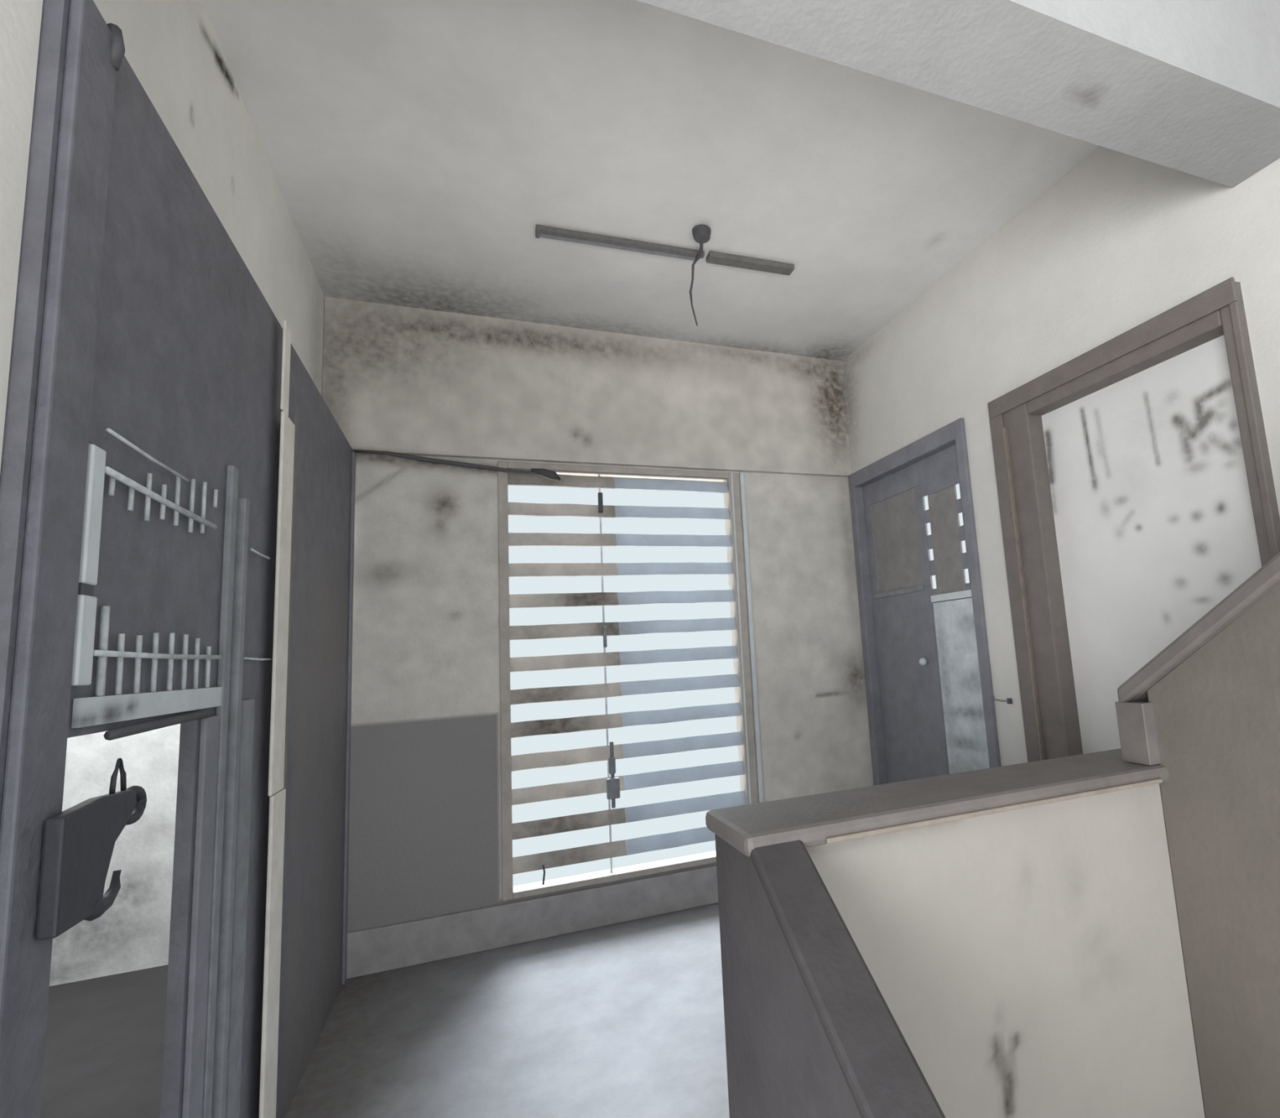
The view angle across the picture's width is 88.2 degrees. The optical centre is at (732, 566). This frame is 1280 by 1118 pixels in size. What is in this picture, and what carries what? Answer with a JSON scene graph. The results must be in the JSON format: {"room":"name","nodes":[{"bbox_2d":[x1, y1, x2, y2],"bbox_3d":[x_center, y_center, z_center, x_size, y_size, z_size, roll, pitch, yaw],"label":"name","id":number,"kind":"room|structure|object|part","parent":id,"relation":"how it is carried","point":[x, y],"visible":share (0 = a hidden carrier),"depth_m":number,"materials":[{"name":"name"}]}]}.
{"room":"stairwell landing","nodes":[
{"label":"stairwell landing","id":0,"kind":"room"},
{"bbox_2d":[0,0,43,470],"bbox_3d":[-0.935,-0.135,0.488,0.255,3.100,0.635,0,-8,-21],"label":"wall","id":1,"kind":"structure","parent":0,"point":[20,20],"depth_m":0.86,"materials":[{"name":"white paint"}]},
{"bbox_2d":[0,0,355,1117],"bbox_3d":[-1.427,0.449,1.826,0.305,2.346,2.340,0,-8,-21],"label":"door","id":2,"kind":"structure","parent":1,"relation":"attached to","point":[140,470],"depth_m":1.25,"materials":[{"name":"grey paint"}]},
{"bbox_2d":[35,758,146,941],"bbox_3d":[-0.926,0.400,0.959,0.028,0.220,0.248,0,-8,-21],"label":"lock","id":3,"kind":"object","parent":2,"relation":"attached to","point":[79,841],"visible":1,"depth_m":0.90,"materials":[{"name":"metal"}]},
{"bbox_3d":[-1.047,0.252,1.202,0.009,0.042,0.565,0,-8,-21],"label":"pale rail","id":4,"kind":"part","parent":2,"relation":"part of","materials":[{"name":"grey metal"}]},
{"bbox_2d":[93,606,222,696],"bbox_3d":[-1.043,0.160,1.205,0.017,0.137,0.512,0,-8,-21],"label":"grille","id":5,"kind":"object","parent":2,"relation":"attached to","point":[138,651],"depth_m":1.16,"materials":[{"name":"metal"}]},
{"bbox_3d":[-1.040,0.287,1.201,0.018,0.024,0.395,0,-8,-21],"label":"dark rail","id":6,"kind":"part","parent":2,"relation":"part of","materials":[{"name":"metal"}]},
{"bbox_2d":[104,428,217,533],"bbox_3d":[-1.047,-0.138,1.212,0.016,0.135,0.450,0,-8,-21],"label":"grille","id":7,"kind":"object","parent":2,"relation":"attached to","point":[147,488],"depth_m":1.17,"materials":[{"name":"metal"}]},
{"bbox_2d":[213,489,217,507],"bbox_3d":[-1.142,-0.150,1.443,0.007,0.040,0.009,0,-8,-21],"label":"grille","id":8,"kind":"object","parent":2,"relation":"attached to","point":[215,491],"depth_m":1.44,"materials":[{"name":"metal"}]},
{"bbox_2d":[243,657,272,660],"bbox_3d":[-1.238,0.243,1.714,0.006,0.007,0.260,0,-8,-21],"label":"grille","id":9,"kind":"object","parent":2,"relation":"attached to","point":[244,658],"depth_m":1.70,"materials":[{"name":"metal"}]},
{"bbox_2d":[249,548,270,559],"bbox_3d":[-1.241,-0.032,1.717,0.006,0.007,0.150,0,-8,-21],"label":"grille","id":10,"kind":"object","parent":2,"relation":"attached to","point":[255,553],"depth_m":1.72,"materials":[{"name":"metal"}]},
{"bbox_2d":[48,724,180,986],"bbox_3d":[-2.970,0.338,3.214,2.000,3.100,0.100,0,-8,-21],"label":"wall","id":11,"kind":"structure","parent":0,"point":[133,934],"depth_m":3.06,"materials":[{"name":"paint"}]},
{"bbox_2d":[93,0,324,396],"bbox_3d":[-1.592,-1.084,2.006,0.140,0.754,2.360,0,-8,-21],"label":"wall","id":12,"kind":"structure","parent":0,"point":[172,47],"depth_m":1.88,"materials":[{"name":"white paint"}]},
{"bbox_2d":[40,902,729,1117],"bbox_3d":[-0.563,1.541,0.916,5.000,0.150,5.730,0,-8,-21],"label":"floor","id":13,"kind":"structure","parent":0,"point":[624,1020],"depth_m":2.33,"materials":[{"name":"grey concrete"}]},
{"bbox_2d":[258,320,297,1117],"bbox_3d":[-1.272,0.447,1.837,0.010,2.335,0.170,0,-8,-21],"label":"door frame","id":14,"kind":"structure","parent":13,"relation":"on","point":[277,765],"depth_m":1.81,"materials":[{"name":"beige paint"}]},
{"bbox_2d":[346,452,873,933],"bbox_3d":[-0.607,0.246,3.552,3.350,3.100,0.160,0,-8,-21],"label":"wall","id":15,"kind":"structure","parent":0,"point":[424,833],"depth_m":3.16,"materials":[{"name":"paint"}]},
{"bbox_2d":[346,865,718,979],"bbox_3d":[-0.404,1.676,3.315,2.728,0.185,0.020,0,-8,-21],"label":"baseboard","id":16,"kind":"structure","parent":15,"relation":"attached to","point":[410,944],"depth_m":3.08,"materials":[{"name":"grey concrete"}]},
{"bbox_2d":[322,297,851,477],"bbox_3d":[-0.611,-0.928,3.625,2.860,0.755,0.034,0,-8,-21],"label":"wall","id":17,"kind":"structure","parent":15,"relation":"attached to","point":[407,380],"depth_m":3.51,"materials":[{"name":"paint"}]},
{"bbox_2d":[353,449,560,480],"bbox_3d":[-1.339,-0.498,3.240,0.949,0.114,0.052,0,-8,-21],"label":"cable","id":18,"kind":"object","parent":17,"relation":"hanging from","point":[548,474],"visible":1,"depth_m":3.25,"materials":[{"name":"plastic"}]},
{"bbox_2d":[497,461,764,901],"bbox_3d":[-0.519,0.518,3.483,1.360,2.135,0.135,0,-8,-21],"label":"window","id":19,"kind":"structure","parent":15,"relation":"in","point":[600,477],"depth_m":3.45,"materials":[{"name":"paint"}]},
{"bbox_3d":[-0.906,-0.455,3.478,0.552,0.075,0.033,0,-8,-21],"label":"louvre blade","id":20,"kind":"part","parent":19,"relation":"part of","materials":[{"name":"grey glass"}]},
{"bbox_3d":[-0.897,-0.297,3.458,0.552,0.075,0.033,0,-8,-21],"label":"louvre blade","id":21,"kind":"part","parent":19,"relation":"part of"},
{"bbox_3d":[-0.888,-0.140,3.437,0.552,0.074,0.033,0,-8,-21],"label":"louvre blade","id":22,"kind":"part","parent":19,"relation":"part of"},
{"bbox_3d":[-0.879,0.018,3.417,0.552,0.073,0.033,0,-8,-21],"label":"louvre blade","id":23,"kind":"part","parent":19,"relation":"part of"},
{"bbox_3d":[-0.870,0.175,3.396,0.552,0.074,0.033,0,-8,-21],"label":"louvre blade","id":24,"kind":"part","parent":19,"relation":"part of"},
{"bbox_3d":[-0.861,0.333,3.375,0.552,0.075,0.033,0,-8,-21],"label":"louvre blade","id":25,"kind":"part","parent":19,"relation":"part of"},
{"bbox_3d":[-0.852,0.490,3.355,0.552,0.074,0.033,0,-8,-21],"label":"louvre blade","id":26,"kind":"part","parent":19,"relation":"part of","materials":[{"name":"grey glass"}]},
{"bbox_3d":[-0.843,0.648,3.334,0.552,0.075,0.033,0,-8,-21],"label":"louvre blade","id":27,"kind":"part","parent":19,"relation":"part of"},
{"bbox_3d":[-0.834,0.805,3.314,0.552,0.074,0.033,0,-8,-21],"label":"louvre blade","id":28,"kind":"part","parent":19,"relation":"part of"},
{"bbox_3d":[-0.825,0.963,3.293,0.552,0.075,0.033,0,-8,-21],"label":"louvre blade","id":29,"kind":"part","parent":19,"relation":"part of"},
{"bbox_3d":[-0.815,1.121,3.272,0.552,0.073,0.033,0,-8,-21],"label":"louvre blade","id":30,"kind":"part","parent":19,"relation":"part of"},
{"bbox_3d":[-0.806,1.279,3.252,0.552,0.074,0.033,0,-8,-21],"label":"louvre blade","id":31,"kind":"part","parent":19,"relation":"part of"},
{"bbox_3d":[-0.797,1.436,3.231,0.552,0.074,0.033,0,-8,-21],"label":"louvre blade","id":32,"kind":"part","parent":19,"relation":"part of","materials":[{"name":"grey glass"}]},
{"bbox_3d":[-0.230,1.433,3.453,0.663,0.074,0.033,0,-8,-21],"label":"louvre blade","id":33,"kind":"part","parent":19,"relation":"part of","materials":[{"name":"glass"}]},
{"bbox_3d":[-0.338,-0.459,3.700,0.663,0.075,0.033,0,-8,-21],"label":"louvre blade","id":34,"kind":"part","parent":19,"relation":"part of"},
{"bbox_3d":[-0.329,-0.301,3.679,0.663,0.075,0.033,0,-8,-21],"label":"louvre blade","id":35,"kind":"part","parent":19,"relation":"part of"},
{"bbox_3d":[-0.320,-0.144,3.659,0.663,0.074,0.033,0,-8,-21],"label":"louvre blade","id":36,"kind":"part","parent":19,"relation":"part of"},
{"bbox_3d":[-0.311,0.014,3.638,0.663,0.074,0.033,0,-8,-21],"label":"louvre blade","id":37,"kind":"part","parent":19,"relation":"part of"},
{"bbox_3d":[-0.302,0.172,3.618,0.663,0.076,0.033,0,-8,-21],"label":"louvre blade","id":38,"kind":"part","parent":19,"relation":"part of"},
{"bbox_3d":[-0.293,0.330,3.597,0.663,0.076,0.033,0,-8,-21],"label":"louvre blade","id":39,"kind":"part","parent":19,"relation":"part of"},
{"bbox_3d":[-0.284,0.487,3.576,0.663,0.074,0.033,0,-8,-21],"label":"louvre blade","id":40,"kind":"part","parent":19,"relation":"part of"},
{"bbox_3d":[-0.275,0.644,3.556,0.663,0.073,0.033,0,-8,-21],"label":"louvre blade","id":41,"kind":"part","parent":19,"relation":"part of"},
{"bbox_3d":[-0.266,0.802,3.535,0.663,0.076,0.033,0,-8,-21],"label":"louvre blade","id":42,"kind":"part","parent":19,"relation":"part of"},
{"bbox_3d":[-0.257,0.960,3.515,0.663,0.074,0.033,0,-8,-21],"label":"louvre blade","id":43,"kind":"part","parent":19,"relation":"part of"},
{"bbox_3d":[-0.248,1.117,3.494,0.663,0.074,0.033,0,-8,-21],"label":"louvre blade","id":44,"kind":"part","parent":19,"relation":"part of","materials":[{"name":"glass"}]},
{"bbox_3d":[-0.239,1.276,3.473,0.663,0.073,0.033,0,-8,-21],"label":"louvre blade","id":45,"kind":"part","parent":19,"relation":"part of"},
{"bbox_3d":[0.088,0.509,3.683,0.083,2.135,0.020,0,-8,-21],"label":"architrave","id":46,"kind":"part","parent":19,"relation":"part of","materials":[{"name":"grey paint"}]},
{"bbox_2d":[200,0,1099,360],"bbox_3d":[-0.242,-1.527,2.589,3.350,0.120,2.720,0,-8,-21],"label":"ceiling","id":47,"kind":"structure","parent":0,"point":[415,151],"depth_m":2.42,"materials":[{"name":"white paint"}]},
{"bbox_2d":[535,224,794,325],"bbox_3d":[-0.232,-1.246,2.820,1.171,0.374,0.234,-1,-8,-20],"label":"tube light","id":48,"kind":"object","parent":47,"relation":"hanging from","point":[701,233],"visible":1,"depth_m":2.88,"materials":[{"name":"metal"}]},
{"bbox_3d":[-0.135,-1.238,2.841,0.057,0.352,0.133,1,-9,-31],"label":"cord","id":49,"kind":"part","parent":48,"relation":"part of","materials":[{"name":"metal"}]},
{"bbox_2d":[636,0,1279,187],"bbox_3d":[0.300,-1.411,1.436,2.740,0.468,0.245,0,-8,-21],"label":"beam","id":50,"kind":"structure","parent":47,"relation":"attached to","point":[1189,86],"depth_m":1.58,"materials":[{"name":"white paint"}]},
{"bbox_2d":[715,834,861,1117],"bbox_3d":[0.314,1.023,0.475,0.078,1.262,1.540,0,-8,-21],"label":"wall","id":51,"kind":"structure","parent":0,"point":[781,1062],"depth_m":1.04,"materials":[{"name":"grey paint"}]},
{"bbox_2d":[750,840,945,1117],"bbox_3d":[0.338,0.836,0.413,0.096,0.970,1.355,0,-8,-21],"label":"coping","id":52,"kind":"object","parent":51,"relation":"on","point":[883,1078],"visible":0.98,"depth_m":0.87},
{"bbox_2d":[805,783,1205,1117],"bbox_3d":[0.916,1.559,1.365,1.681,2.162,0.180,0,-8,-21],"label":"wall","id":53,"kind":"structure","parent":0,"point":[1028,962],"depth_m":1.26,"materials":[{"name":"white paint"}]},
{"bbox_2d":[705,748,1168,857],"bbox_3d":[0.812,0.469,1.486,1.777,0.037,0.220,0,-8,-21],"label":"coping","id":54,"kind":"object","parent":53,"relation":"on","point":[811,820],"visible":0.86,"depth_m":1.27},
{"bbox_2d":[826,778,1162,844],"bbox_3d":[0.542,0.464,1.259,0.820,0.009,0.008,0,-8,-21],"label":"trim","id":55,"kind":"structure","parent":53,"relation":"attached to","point":[1033,803],"depth_m":1.23,"materials":[{"name":"paint"}]},
{"bbox_2d":[842,146,1279,766],"bbox_3d":[1.536,-0.046,2.259,0.140,3.100,3.850,0,-8,-21],"label":"wall","id":56,"kind":"structure","parent":0,"point":[1120,241],"depth_m":2.67,"materials":[{"name":"white paint"}]},
{"bbox_2d":[848,417,1001,786],"bbox_3d":[1.031,0.522,3.479,0.120,2.350,1.035,0,-8,-21],"label":"door","id":57,"kind":"structure","parent":56,"relation":"in","point":[931,706],"depth_m":3.49,"materials":[{"name":"grey paint"}]},
{"bbox_3d":[0.934,-0.130,3.725,0.004,0.545,0.415,0,-8,-21],"label":"panel","id":58,"kind":"part","parent":57,"relation":"part of","materials":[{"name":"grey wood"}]},
{"bbox_3d":[0.934,0.148,3.696,0.008,0.027,0.470,0,-8,-21],"label":"rail","id":59,"kind":"part","parent":57,"relation":"part of","materials":[{"name":"grey metal"}]},
{"bbox_3d":[1.011,0.505,3.460,0.042,0.040,0.040,0,-8,-21],"label":"knob","id":60,"kind":"part","parent":57,"relation":"part of","materials":[{"name":"grey metal"}]},
{"bbox_3d":[1.090,-0.118,3.325,0.013,0.550,0.211,0,-8,-21],"label":"panel","id":61,"kind":"part","parent":57,"relation":"part of","materials":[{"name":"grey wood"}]},
{"bbox_3d":[1.103,0.148,3.258,0.010,0.035,0.340,0,-8,-21],"label":"rail","id":62,"kind":"part","parent":57,"relation":"part of","materials":[{"name":"grey metal"}]},
{"bbox_3d":[1.150,0.886,3.154,0.008,1.450,0.335,0,-8,-21],"label":"panel","id":63,"kind":"part","parent":57,"relation":"part of","materials":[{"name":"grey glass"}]},
{"bbox_2d":[992,696,1012,704],"bbox_3d":[1.198,0.596,2.911,0.021,0.030,0.108,0,-8,-21],"label":"wall hook","id":64,"kind":"object","parent":56,"relation":"attached to","point":[1009,701],"visible":1,"depth_m":2.88,"materials":[{"name":"metal"}]},
{"bbox_3d":[1.195,0.593,2.917,0.020,0.022,0.094,0,-8,-21],"label":"hook rod","id":65,"kind":"part","parent":64,"relation":"part of","materials":[{"name":"grey metal"}]},
{"bbox_3d":[1.220,0.593,2.875,0.007,0.024,0.025,0,-8,-21],"label":"hook plate","id":66,"kind":"part","parent":64,"relation":"part of","materials":[{"name":"metal"}]},
{"bbox_2d":[987,277,1279,762],"bbox_3d":[1.470,0.351,2.338,0.170,2.343,1.035,0,-8,-21],"label":"door","id":67,"kind":"structure","parent":56,"relation":"in","point":[1135,488],"depth_m":2.41,"materials":[{"name":"brown paint"}]},
{"bbox_2d":[1146,584,1279,1117],"bbox_3d":[1.342,0.667,0.561,0.100,3.673,1.858,0,-8,-21],"label":"wall","id":68,"kind":"structure","parent":0,"point":[1217,713],"depth_m":1.31,"materials":[{"name":"grey paint"}]},
{"bbox_2d":[1115,701,1160,765],"bbox_3d":[0.914,0.374,1.474,0.034,0.134,0.068,0,-8,-21],"label":"trim","id":69,"kind":"structure","parent":68,"relation":"attached to","point":[1135,720],"depth_m":1.46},
{"bbox_2d":[1117,552,1279,702],"bbox_3d":[1.266,-0.495,0.740,0.158,1.378,1.915,0,-8,-21],"label":"coping","id":70,"kind":"object","parent":68,"relation":"attached to","point":[1266,579],"visible":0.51,"depth_m":1.33}
]}

